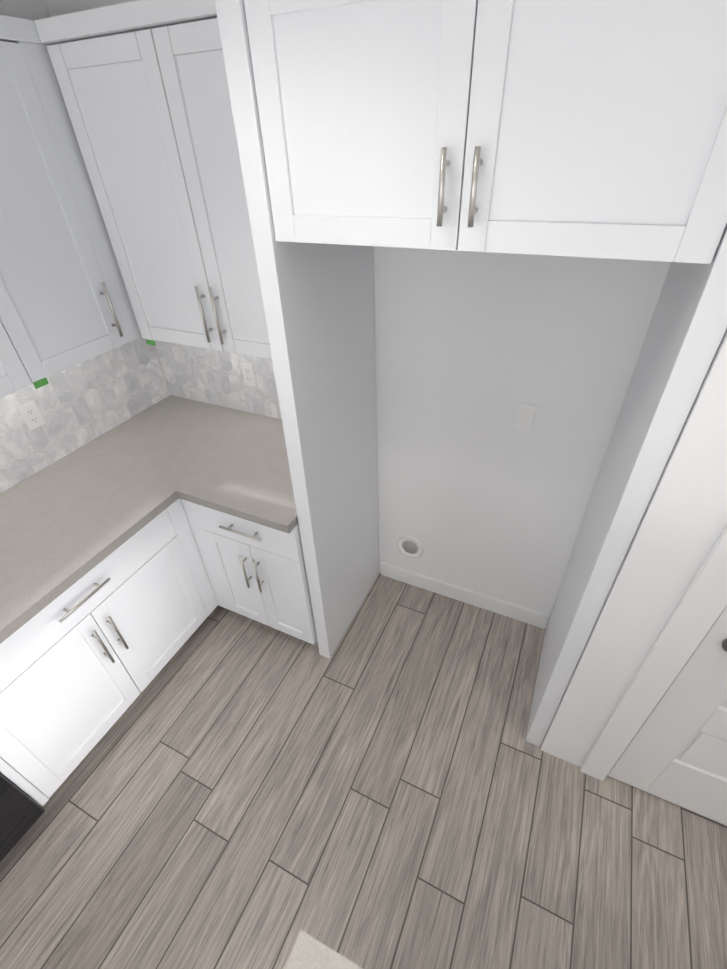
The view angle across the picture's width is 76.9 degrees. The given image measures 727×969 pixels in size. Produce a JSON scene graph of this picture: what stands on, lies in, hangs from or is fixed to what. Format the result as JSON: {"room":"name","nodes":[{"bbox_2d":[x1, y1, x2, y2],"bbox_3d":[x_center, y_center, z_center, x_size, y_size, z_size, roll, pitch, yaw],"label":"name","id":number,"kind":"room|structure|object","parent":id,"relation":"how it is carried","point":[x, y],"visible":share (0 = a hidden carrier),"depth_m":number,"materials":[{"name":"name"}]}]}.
{"room":"kitchen","nodes":[
{"label":"kitchen","id":0,"kind":"room"},
{"bbox_2d":[0,0,107,431],"bbox_3d":[-2.834,1.324,-0.464,0.120,2.720,8.110,14,40,21],"label":"wall","id":1,"kind":"structure","parent":0,"point":[31,9],"depth_m":1.60,"materials":[{"name":"paint"}]},
{"bbox_2d":[0,263,51,397],"bbox_3d":[-1.417,-0.636,1.196,0.337,0.949,0.589,14,40,21],"label":"upper cabinet","id":2,"kind":"object","parent":1,"relation":"attached to","point":[23,362],"depth_m":1.52,"materials":[{"name":"white wood"}]},
{"bbox_2d":[0,15,131,374],"bbox_3d":[-1.242,-0.865,1.488,0.337,0.949,0.470,14,40,21],"label":"upper cabinet","id":3,"kind":"object","parent":1,"relation":"attached to","point":[65,303],"depth_m":1.52,"materials":[{"name":"white wood"}]},
{"bbox_2d":[0,337,281,493],"bbox_3d":[-1.428,0.601,0.755,1.214,0.478,4.129,14,40,21],"label":"tile backsplash","id":4,"kind":"structure","parent":1,"relation":"attached to","point":[82,403],"depth_m":2.22,"materials":[{"name":"white tile"}]},
{"bbox_2d":[16,399,44,430],"bbox_3d":[-1.396,-0.292,1.925,0.007,0.117,0.072,14,40,21],"label":"electrical outlet","id":5,"kind":"object","parent":4,"relation":"attached to","point":[30,413],"visible":1,"depth_m":1.92,"materials":[{"name":"white plastic"}]},
{"bbox_2d":[240,362,256,386],"bbox_3d":[-0.561,-0.535,2.231,0.072,0.117,0.007,14,40,21],"label":"electrical outlet","id":6,"kind":"object","parent":4,"relation":"attached to","point":[248,374],"visible":1,"depth_m":2.23,"materials":[{"name":"white plastic"}]},
{"bbox_2d":[46,0,670,625],"bbox_3d":[0.000,-0.619,1.930,2.390,2.720,0.120,14,40,21],"label":"wall","id":7,"kind":"structure","parent":0,"point":[478,492],"depth_m":1.77,"materials":[{"name":"paint"}]},
{"bbox_2d":[34,0,271,358],"bbox_3d":[-0.494,-0.968,1.600,0.861,0.972,0.373,14,40,21],"label":"upper cabinet","id":8,"kind":"object","parent":7,"relation":"attached to","point":[143,84],"visible":0.71,"depth_m":1.45,"materials":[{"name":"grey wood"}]},
{"bbox_2d":[397,536,423,557],"bbox_3d":[0.248,0.334,2.440,0.150,0.150,0.008,14,40,21],"label":"outlet box","id":9,"kind":"object","parent":7,"relation":"attached to","point":[410,546],"visible":1,"depth_m":2.44,"materials":[{"name":"white plastic"}]},
{"bbox_2d":[381,562,548,628],"bbox_3d":[0.514,0.590,2.477,0.915,0.100,0.014,14,40,21],"label":"baseboard","id":10,"kind":"structure","parent":7,"relation":"attached to","point":[504,608],"depth_m":2.44,"materials":[{"name":"white paint"}]},
{"bbox_2d":[513,402,536,431],"bbox_3d":[0.617,-0.257,1.755,0.070,0.115,0.008,14,40,21],"label":"cover plate","id":11,"kind":"object","parent":7,"relation":"attached to","point":[524,417],"visible":1,"depth_m":1.75,"materials":[{"name":"white plastic"}]},
{"bbox_2d":[0,572,726,968],"bbox_3d":[1.550,2.725,-0.218,8.530,0.100,10.620,14,40,21],"label":"floor","id":12,"kind":"structure","parent":0,"point":[386,786],"depth_m":1.69,"materials":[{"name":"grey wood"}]},
{"bbox_2d":[0,504,211,806],"bbox_3d":[-1.284,0.599,1.929,0.632,0.872,0.916,14,40,21],"label":"base cabinet","id":13,"kind":"object","parent":12,"relation":"on","point":[86,658],"depth_m":1.74,"materials":[{"name":"white wood"}]},
{"bbox_2d":[0,774,44,862],"bbox_3d":[-1.594,1.039,1.277,0.689,0.754,0.760,14,40,21],"label":"built-in oven","id":14,"kind":"object","parent":13,"relation":"in","point":[21,812],"visible":1,"depth_m":1.56,"materials":[{"name":"black metal"}]},
{"bbox_2d":[0,395,267,643],"bbox_3d":[-1.669,0.753,0.996,0.675,0.038,4.160,14,40,21],"label":"countertop","id":15,"kind":"structure","parent":13,"relation":"on","point":[69,520],"depth_m":1.87,"materials":[{"name":"stone"}]},
{"bbox_2d":[181,499,316,644],"bbox_3d":[-0.381,0.276,2.304,0.578,0.871,0.668,14,40,21],"label":"base cabinet","id":16,"kind":"object","parent":12,"relation":"on","point":[256,572],"visible":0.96,"depth_m":2.03,"materials":[{"name":"white wood"}]},
{"bbox_2d":[176,417,297,533],"bbox_3d":[-0.371,-0.081,2.018,0.523,0.038,0.668,14,40,21],"label":"countertop","id":17,"kind":"structure","parent":16,"relation":"on","point":[252,481],"depth_m":1.90,"materials":[{"name":"stone"}]},
{"bbox_2d":[214,0,726,746],"bbox_3d":[0.340,-0.127,1.580,1.049,2.340,0.633,14,40,21],"label":"tall cabinet","id":18,"kind":"object","parent":12,"relation":"on","point":[582,128],"visible":1,"depth_m":0.91,"materials":[{"name":"white wood"}]},
{"bbox_3d":[-0.287,2.154,-0.168,0.956,0.871,3.040,13,40,20],"label":"cabinet","id":19,"kind":"object","parent":12,"relation":"on","visible":0},
{"bbox_2d":[285,930,362,968],"bbox_3d":[-0.185,1.820,-0.486,1.190,0.038,3.100,13,40,20],"label":"countertop","id":20,"kind":"structure","parent":19,"relation":"on","point":[308,952],"depth_m":0.79,"materials":[{"name":"stone"}]},
{"bbox_2d":[540,329,726,766],"bbox_3d":[2.085,0.168,0.782,2.810,2.720,0.620,14,40,21],"label":"wall","id":21,"kind":"structure","parent":0,"point":[682,525],"depth_m":1.18,"materials":[{"name":"paint"}]},
{"bbox_2d":[580,525,726,825],"bbox_3d":[1.236,0.204,0.922,0.884,2.550,0.155,14,40,21],"label":"pantry door","id":22,"kind":"structure","parent":21,"relation":"in","point":[663,734],"depth_m":1.45,"materials":[{"name":"white paint"}]}
]}

